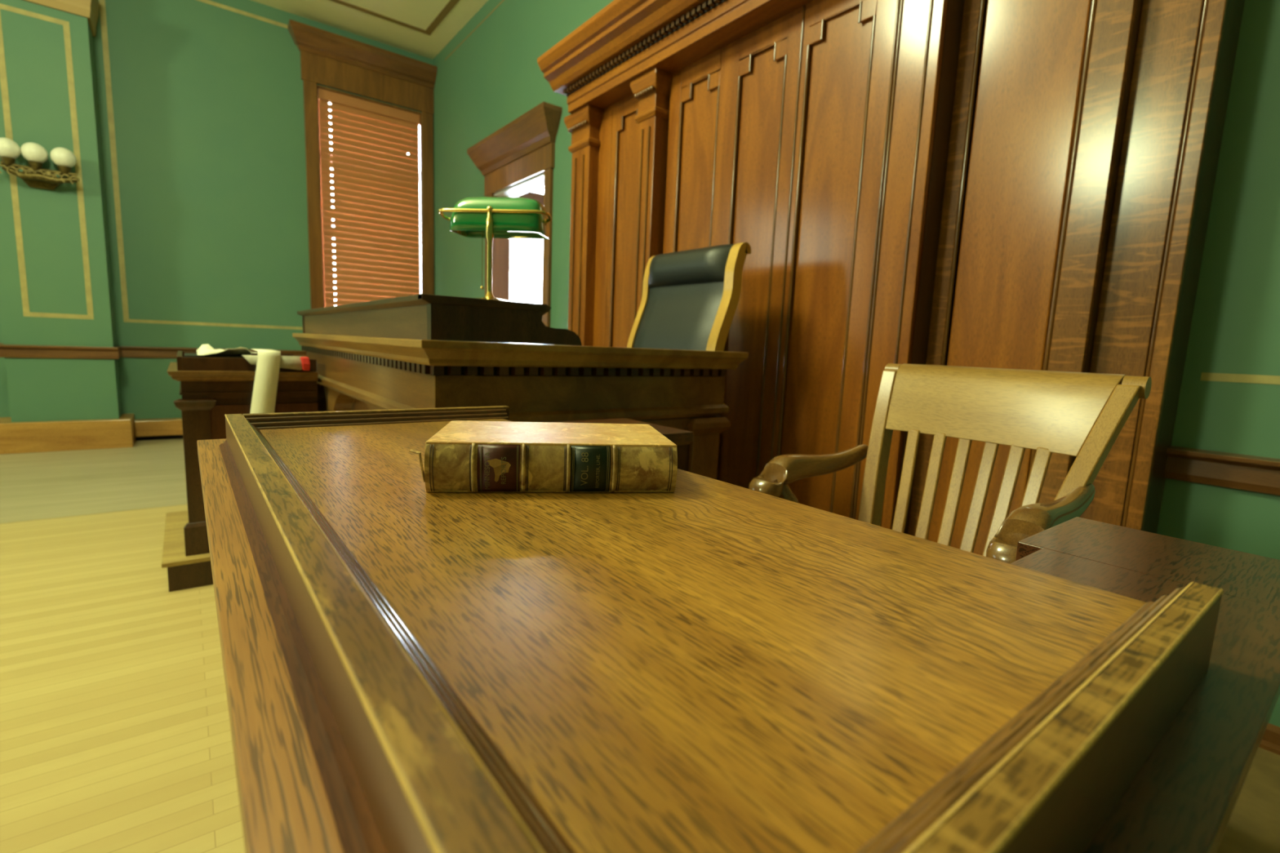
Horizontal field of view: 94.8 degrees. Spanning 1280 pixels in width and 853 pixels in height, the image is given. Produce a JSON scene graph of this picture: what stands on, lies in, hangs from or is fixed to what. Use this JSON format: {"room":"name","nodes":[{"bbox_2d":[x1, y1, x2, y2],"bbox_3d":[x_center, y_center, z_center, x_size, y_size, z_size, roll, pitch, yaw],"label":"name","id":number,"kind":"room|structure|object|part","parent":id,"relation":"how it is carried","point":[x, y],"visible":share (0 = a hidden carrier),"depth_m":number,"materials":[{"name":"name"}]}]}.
{"room":"courtroom","nodes":[
{"label":"courtroom","id":0,"kind":"room"},
{"bbox_2d":[0,0,122,422],"bbox_3d":[-5.730,-1.851,5.756,0.767,4.140,0.450,-4,10,-37],"label":"wall","id":1,"kind":"structure","parent":0,"point":[40,389],"depth_m":5.59,"materials":[{"name":"green paint"}]},
{"bbox_2d":[0,137,79,190],"bbox_3d":[-5.519,-2.396,5.395,0.554,0.373,0.228,-4,10,-37],"label":"wall sconce","id":2,"kind":"object","parent":1,"relation":"attached to","point":[35,176],"visible":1,"depth_m":5.36,"materials":[{"name":"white glass"}]},
{"bbox_3d":[-5.649,-2.481,5.247,0.176,0.176,0.176,-4,10,-37],"label":"globe","id":3,"kind":"part","parent":2,"relation":"part of","materials":[{"name":"white glass"}]},
{"bbox_3d":[-5.510,-2.489,5.353,0.176,0.176,0.176,-4,10,-37],"label":"globe","id":4,"kind":"part","parent":2,"relation":"part of","materials":[{"name":"white glass"}]},
{"bbox_3d":[-5.360,-2.499,5.468,0.176,0.176,0.176,-4,10,-37],"label":"globe","id":5,"kind":"part","parent":2,"relation":"part of","materials":[{"name":"white glass"}]},
{"bbox_2d":[0,3,93,319],"bbox_3d":[-5.560,-2.401,5.507,0.488,2.730,0.002,-4,10,-37],"label":"trim","id":6,"kind":"structure","parent":1,"relation":"attached to","point":[3,81],"depth_m":5.51,"materials":[{"name":"gold metal"}]},
{"bbox_2d":[24,0,99,36],"bbox_3d":[-5.606,-4.261,5.389,0.910,0.820,0.540,-4,10,-37],"label":"trim","id":7,"kind":"structure","parent":1,"relation":"attached to","point":[89,9],"depth_m":5.48,"materials":[{"name":"brown paint"}]},
{"bbox_2d":[0,438,244,852],"bbox_3d":[-4.725,1.270,-1.121,15.020,0.101,13.660,-4,10,-37],"label":"floor","id":8,"kind":"structure","parent":0,"point":[115,731],"depth_m":2.14,"materials":[{"name":"brown wood"}]},
{"bbox_2d":[161,348,318,591],"bbox_3d":[-2.246,0.141,3.280,0.683,1.151,0.970,-4,10,-37],"label":"desk","id":9,"kind":"object","parent":8,"relation":"on","point":[211,388],"depth_m":2.87,"materials":[{"name":"brown wood"}]},
{"bbox_3d":[-1.975,0.535,3.034,0.593,0.162,0.034,-4,10,-37],"label":"moulding","id":10,"kind":"part","parent":9,"relation":"part of","materials":[{"name":"brown wood"}]},
{"bbox_2d":[184,352,244,358],"bbox_3d":[-2.172,-0.347,3.019,0.260,0.042,0.340,-4,10,-37],"label":"paper stack","id":11,"kind":"object","parent":9,"relation":"on","point":[186,354],"visible":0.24,"depth_m":2.90,"materials":[{"name":"black paper"}]},
{"bbox_2d":[196,344,252,355],"bbox_3d":[-2.122,-0.392,2.999,0.221,0.051,0.321,-4,10,-37],"label":"crumpled paper","id":12,"kind":"object","parent":11,"relation":"on","point":[205,349],"visible":0.99,"depth_m":2.94,"materials":[{"name":"white paper"}]},
{"bbox_3d":[-2.193,-0.303,3.231,0.615,0.048,0.894,-4,10,-37],"label":"cornice","id":13,"kind":"part","parent":9,"relation":"part of","materials":[{"name":"brown wood"}]},
{"bbox_3d":[-1.916,0.168,3.033,0.463,0.570,0.010,-4,10,-37],"label":"panel","id":14,"kind":"part","parent":9,"relation":"part of","materials":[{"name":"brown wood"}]},
{"bbox_3d":[-1.973,-0.181,3.057,0.157,0.431,0.367,-4,10,-37],"label":"paper strip","id":15,"kind":"part","parent":9,"relation":"part of","materials":[{"name":"white paper"}]},
{"bbox_2d":[240,355,302,369],"bbox_3d":[-1.862,-0.327,2.999,0.275,0.069,0.154,-4,10,-37],"label":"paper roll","id":16,"kind":"object","parent":9,"relation":"on","point":[286,362],"visible":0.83,"depth_m":2.98,"materials":[{"name":"paper"}]},
{"bbox_2d":[300,356,310,370],"bbox_3d":[-1.721,-0.323,3.025,0.040,0.069,0.045,-4,10,-37],"label":"tag","id":17,"kind":"object","parent":9,"relation":"on","point":[305,362],"visible":1,"depth_m":3.01,"materials":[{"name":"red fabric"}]},
{"bbox_2d":[292,293,748,479],"bbox_3d":[-0.843,0.119,3.059,1.330,1.375,2.443,-4,10,-37],"label":"bench","id":18,"kind":"object","parent":8,"relation":"on","point":[420,350],"visible":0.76,"depth_m":2.04,"materials":[{"name":"brown wood"}]},
{"bbox_3d":[-1.252,0.191,2.771,0.015,0.770,2.210,-4,10,-37],"label":"recessed panel","id":19,"kind":"part","parent":18,"relation":"part of","materials":[{"name":"brown wood"}]},
{"bbox_2d":[438,196,552,301],"bbox_3d":[-0.495,-0.598,1.998,0.385,0.359,0.232,3,8,6],"label":"lamp","id":20,"kind":"object","parent":18,"relation":"on","point":[489,218],"visible":0.98,"depth_m":1.95,"materials":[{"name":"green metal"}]},
{"bbox_3d":[-0.547,-0.581,2.040,0.012,0.206,0.012,-4,10,-37],"label":"pull chain","id":21,"kind":"part","parent":20,"relation":"part of","materials":[{"name":"gold metal"}]},
{"bbox_3d":[-0.500,-0.584,1.958,0.025,0.287,0.025,-4,10,-37],"label":"stem","id":22,"kind":"part","parent":20,"relation":"part of","materials":[{"name":"gold metal"}]},
{"bbox_3d":[-0.476,-0.719,2.017,0.309,0.123,0.159,3,8,6],"label":"lamp shade","id":23,"kind":"part","parent":20,"relation":"part of","materials":[{"name":"green glass"}]},
{"bbox_2d":[292,333,748,369],"bbox_3d":[-0.822,-0.398,2.989,1.330,0.073,2.443,-4,10,-37],"label":"countertop","id":24,"kind":"structure","parent":18,"relation":"on","point":[419,351],"depth_m":1.97,"materials":[{"name":"brown wood"}]},
{"bbox_3d":[-0.829,-0.192,3.019,1.245,0.047,2.335,-4,10,-37],"label":"frieze moulding","id":25,"kind":"part","parent":18,"relation":"part of","materials":[{"name":"brown wood"}]},
{"bbox_3d":[-0.150,0.376,2.234,1.100,1.140,0.060,-4,10,-37],"label":"panel","id":26,"kind":"part","parent":18,"relation":"part of","materials":[{"name":"brown wood"}]},
{"bbox_2d":[196,405,1279,852],"bbox_3d":[-0.045,0.581,0.830,0.861,1.121,1.159,-4,10,-37],"label":"desk","id":27,"kind":"object","parent":8,"relation":"on","point":[708,664],"visible":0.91,"depth_m":0.29,"materials":[{"name":"brown wood"}]},
{"bbox_3d":[-0.322,0.094,0.495,0.011,0.014,1.042,-4,10,-37],"label":"foot moulding","id":28,"kind":"part","parent":27,"relation":"part of","materials":[{"name":"brown wood"}]},
{"bbox_3d":[-0.431,-0.014,1.024,0.428,0.018,0.018,-4,10,-37],"label":"rim moulding","id":29,"kind":"part","parent":27,"relation":"part of","materials":[{"name":"brown wood"}]},
{"bbox_3d":[-0.292,0.062,0.511,0.018,0.018,0.973,-4,10,-37],"label":"rim moulding","id":30,"kind":"part","parent":27,"relation":"part of","materials":[{"name":"brown wood"}]},
{"bbox_2d":[408,420,677,492],"bbox_3d":[-0.104,0.031,0.662,0.262,0.050,0.170,1,8,-10],"label":"book","id":31,"kind":"object","parent":27,"relation":"on","point":[463,455],"visible":1,"depth_m":0.59,"materials":[{"name":"brown leather"}]},
{"bbox_3d":[0.165,0.117,0.242,0.412,0.018,0.018,-4,10,-37],"label":"rim moulding","id":32,"kind":"part","parent":27,"relation":"part of","materials":[{"name":"brown wood"}]},
{"bbox_2d":[1216,747,1279,852],"bbox_3d":[3.010,1.375,0.144,0.810,0.026,6.200,-4,10,-37],"label":"floor","id":33,"kind":"structure","parent":8,"relation":"on","point":[1253,826],"depth_m":1.67,"materials":[{"name":"brown wood"}]},
{"bbox_3d":[-0.644,0.633,3.311,1.500,0.300,2.120,-4,10,-37],"label":"platform","id":34,"kind":"object","parent":8,"relation":"on","visible":0},
{"bbox_2d":[626,241,751,351],"bbox_3d":[-0.011,-0.143,2.775,0.743,1.432,0.675,-4,10,-37],"label":"chair","id":35,"kind":"object","parent":34,"relation":"on","point":[690,299],"visible":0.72,"depth_m":2.78,"materials":[{"name":"black leather"}]},
{"bbox_3d":[-0.002,-0.431,3.139,0.255,0.960,0.040,-4,10,-37],"label":"rail","id":36,"kind":"part","parent":35,"relation":"part of","materials":[{"name":"brown wood"}]},
{"bbox_2d":[633,281,724,351],"bbox_3d":[0.146,-0.329,2.888,0.148,0.763,0.560,-4,10,-37],"label":"cushion","id":37,"kind":"object","parent":35,"relation":"on","point":[673,315],"depth_m":2.84,"materials":[{"name":"black leather"}]},
{"bbox_2d":[648,244,733,287],"bbox_3d":[0.226,-0.781,2.874,0.106,0.173,0.560,-4,10,-37],"label":"cushion","id":38,"kind":"object","parent":35,"relation":"on","point":[703,267],"depth_m":2.79,"materials":[{"name":"black leather"}]},
{"bbox_3d":[0.367,-0.350,2.664,0.255,0.960,0.055,-4,10,-37],"label":"rail","id":39,"kind":"part","parent":35,"relation":"part of","materials":[{"name":"brown wood"}]},
{"bbox_3d":[0.407,0.935,1.284,1.888,0.335,0.848,-4,10,-37],"label":"platform","id":40,"kind":"object","parent":8,"relation":"on","visible":0},
{"bbox_2d":[748,363,1151,563],"bbox_3d":[0.558,0.323,1.252,0.658,0.899,0.597,-4,10,-37],"label":"armchair","id":41,"kind":"object","parent":40,"relation":"on","point":[1082,415],"visible":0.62,"depth_m":1.29,"materials":[{"name":"brown wood"}]},
{"bbox_3d":[0.413,0.127,1.428,0.386,0.170,0.097,-4,10,-37],"label":"arm","id":42,"kind":"part","parent":41,"relation":"part of","materials":[{"name":"brown wood"}]},
{"bbox_3d":[0.599,0.079,1.471,0.052,0.435,0.233,7,9,30],"label":"post","id":43,"kind":"part","parent":41,"relation":"part of","materials":[{"name":"brown wood"}]},
{"bbox_3d":[0.792,-0.051,1.329,0.156,0.161,0.457,-4,10,-37],"label":"crest rail","id":44,"kind":"part","parent":41,"relation":"part of","materials":[{"name":"brown wood"}]},
{"bbox_3d":[0.718,0.193,1.035,0.386,0.170,0.076,-4,10,-37],"label":"arm","id":45,"kind":"part","parent":41,"relation":"part of","materials":[{"name":"brown wood"}]},
{"bbox_3d":[0.853,0.134,1.145,0.237,0.435,0.054,1,8,-13],"label":"post","id":46,"kind":"part","parent":41,"relation":"part of","materials":[{"name":"brown wood"}]},
{"bbox_2d":[0,0,434,419],"bbox_3d":[-8.707,-2.112,3.877,15.120,4.920,0.300,-4,10,-37],"label":"wall","id":47,"kind":"structure","parent":0,"point":[208,99],"depth_m":6.56,"materials":[{"name":"green paint"}]},
{"bbox_2d":[0,413,182,454],"bbox_3d":[-6.296,0.093,5.586,8.800,0.290,0.540,-4,10,-37],"label":"baseboard","id":48,"kind":"structure","parent":47,"relation":"attached to","point":[15,437],"depth_m":5.84,"materials":[{"name":"brown wood"}]},
{"bbox_2d":[0,342,306,359],"bbox_3d":[-9.263,-0.531,3.201,13.260,0.124,0.500,-4,10,-37],"label":"trim","id":49,"kind":"structure","parent":47,"relation":"attached to","point":[28,351],"depth_m":5.85,"materials":[{"name":"brown wood"}]},
{"bbox_2d":[98,0,302,329],"bbox_3d":[-4.780,-2.897,6.604,1.740,3.500,0.002,-4,10,-37],"label":"trim","id":50,"kind":"structure","parent":47,"relation":"attached to","point":[102,2],"depth_m":6.21,"materials":[{"name":"gold metal"}]},
{"bbox_2d":[287,18,437,309],"bbox_3d":[-3.551,-2.771,7.659,1.676,3.925,0.480,-4,10,-37],"label":"window","id":51,"kind":"structure","parent":47,"relation":"in","point":[327,59],"depth_m":7.32,"materials":[{"name":"brown wood"}]},
{"bbox_3d":[-3.576,-2.553,7.811,1.240,3.250,0.050,-4,10,-37],"label":"sash","id":52,"kind":"part","parent":51,"relation":"part of","materials":[{"name":"brown wood"}]},
{"bbox_3d":[-3.384,-4.577,7.292,1.676,0.235,0.180,-4,10,-37],"label":"cornice","id":53,"kind":"part","parent":51,"relation":"part of","materials":[{"name":"brown wood"}]},
{"bbox_2d":[317,88,420,306],"bbox_3d":[-3.496,-2.618,7.712,1.203,3.067,0.055,-4,10,-37],"label":"blind","id":54,"kind":"object","parent":51,"relation":"attached to","point":[375,213],"visible":0.86,"depth_m":7.63,"materials":[{"name":"brown wood"}]},
{"bbox_2d":[252,0,488,59],"bbox_3d":[-4.529,-3.690,-1.868,15.320,0.100,13.960,-4,10,-37],"label":"ceiling","id":55,"kind":"structure","parent":0,"point":[420,14],"depth_m":6.85,"materials":[{"name":"beige paint"}]},
{"bbox_2d":[330,0,431,35],"bbox_3d":[-8.090,-4.440,2.929,13.980,0.004,0.080,-4,10,-37],"label":"trim","id":56,"kind":"structure","parent":55,"relation":"attached to","point":[340,2],"depth_m":6.83,"materials":[{"name":"brown"}]},
{"bbox_2d":[425,0,459,32],"bbox_3d":[1.142,-3.980,2.363,0.080,0.004,12.160,-4,10,-37],"label":"trim","id":57,"kind":"structure","parent":55,"relation":"attached to","point":[451,4],"depth_m":6.75,"materials":[{"name":"brown"}]},
{"bbox_2d":[432,0,1279,727],"bbox_3d":[1.312,-1.573,2.965,0.200,4.920,13.460,-4,10,-37],"label":"wall","id":58,"kind":"structure","parent":0,"point":[494,77],"depth_m":2.04,"materials":[{"name":"green paint"}]},
{"bbox_2d":[444,0,503,60],"bbox_3d":[-0.177,-4.173,4.526,0.002,0.015,7.600,-4,10,-37],"label":"trim","id":59,"kind":"structure","parent":58,"relation":"attached to","point":[499,4],"depth_m":6.67,"materials":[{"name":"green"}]},
{"bbox_2d":[466,101,562,327],"bbox_3d":[-1.311,-1.341,6.249,0.390,3.360,1.790,-4,10,-37],"label":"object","id":60,"kind":"structure","parent":58,"relation":"in","point":[522,149],"depth_m":5.88,"materials":[{"name":"brown wood"}]},
{"bbox_3d":[-1.327,-2.861,5.980,0.190,0.280,1.790,-4,10,-37],"label":"cornice","id":61,"kind":"part","parent":60,"relation":"part of","materials":[{"name":"brown wood"}]},
{"bbox_2d":[537,0,1244,555],"bbox_3d":[0.606,-1.152,3.077,0.824,4.000,3.407,-4,10,-37],"label":"panelling","id":62,"kind":"object","parent":58,"relation":"attached to","point":[1025,184],"visible":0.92,"depth_m":2.43,"materials":[{"name":"brown wood"}]},
{"bbox_3d":[0.262,-2.244,3.074,0.384,0.175,2.674,-4,10,-37],"label":"cornice","id":63,"kind":"part","parent":62,"relation":"part of","materials":[{"name":"brown wood"}]},
{"bbox_3d":[-0.094,-0.872,3.958,0.012,2.450,0.300,-4,10,-37],"label":"panel","id":64,"kind":"part","parent":62,"relation":"part of","materials":[{"name":"brown wood"}]},
{"bbox_3d":[0.341,-2.074,3.145,0.190,0.105,2.544,-4,10,-37],"label":"architrave","id":65,"kind":"part","parent":62,"relation":"part of","materials":[{"name":"brown wood"}]},
{"bbox_3d":[0.306,-0.785,3.443,0.012,2.450,0.335,-4,10,-37],"label":"panel","id":66,"kind":"part","parent":62,"relation":"part of","materials":[{"name":"brown wood"}]},
{"bbox_3d":[0.581,-0.726,3.089,0.012,2.450,0.330,-4,10,-37],"label":"panel","id":67,"kind":"part","parent":62,"relation":"part of","materials":[{"name":"brown wood"}]},
{"bbox_3d":[0.446,-0.780,3.226,0.020,2.510,2.117,-4,10,-37],"label":"bead moulding","id":68,"kind":"part","parent":62,"relation":"part of","materials":[{"name":"brown wood"}]},
{"bbox_3d":[0.438,-0.610,3.257,0.054,2.864,2.222,-4,10,-37],"label":"frame","id":69,"kind":"part","parent":62,"relation":"part of","materials":[{"name":"brown wood"}]},
{"bbox_3d":[0.852,-0.667,2.741,0.012,2.450,0.360,-4,10,-37],"label":"panel","id":70,"kind":"part","parent":62,"relation":"part of","materials":[{"name":"brown wood"}]},
{"bbox_3d":[1.419,-1.000,2.209,0.025,4.000,0.345,-4,10,-37],"label":"panel","id":71,"kind":"part","parent":62,"relation":"part of","materials":[{"name":"brown wood"}]},
{"bbox_3d":[1.510,-0.982,2.107,0.058,4.000,0.669,-5,11,-45],"label":"bead moulding","id":72,"kind":"part","parent":62,"relation":"part of","materials":[{"name":"brown wood"}]},
{"bbox_2d":[1164,445,1279,496],"bbox_3d":[1.149,-0.033,3.098,0.050,0.121,13.460,-4,10,-37],"label":"trim","id":73,"kind":"structure","parent":58,"relation":"attached to","point":[1259,474],"depth_m":2.00,"materials":[{"name":"brown wood"}]},
{"bbox_2d":[1200,372,1279,384],"bbox_3d":[2.982,0.045,0.754,0.002,0.028,3.340,-4,10,-37],"label":"trim","id":74,"kind":"structure","parent":58,"relation":"attached to","point":[1240,378],"depth_m":1.98,"materials":[{"name":"gold paint"}]},
{"bbox_2d":[1258,723,1279,755],"bbox_3d":[3.541,1.352,0.105,0.035,0.085,5.500,-4,10,-37],"label":"baseboard","id":75,"kind":"structure","parent":58,"relation":"attached to","point":[1270,741],"depth_m":1.95,"materials":[{"name":"brown wood"}]},
{"bbox_3d":[-1.708,-2.199,9.303,2.780,4.200,0.300,-4,10,-37],"label":"wall","id":76,"kind":"structure","parent":0,"visible":0},
{"bbox_2d":[510,191,543,272],"bbox_3d":[-1.539,-2.513,9.247,1.550,3.050,0.150,-4,10,-37],"label":"window","id":77,"kind":"structure","parent":76,"relation":"in","point":[538,197],"depth_m":8.97,"materials":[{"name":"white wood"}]},
{"bbox_3d":[-1.561,-2.441,9.281,1.430,0.027,0.030,-4,10,-37],"label":"rail","id":78,"kind":"part","parent":77,"relation":"part of","materials":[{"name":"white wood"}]}
]}

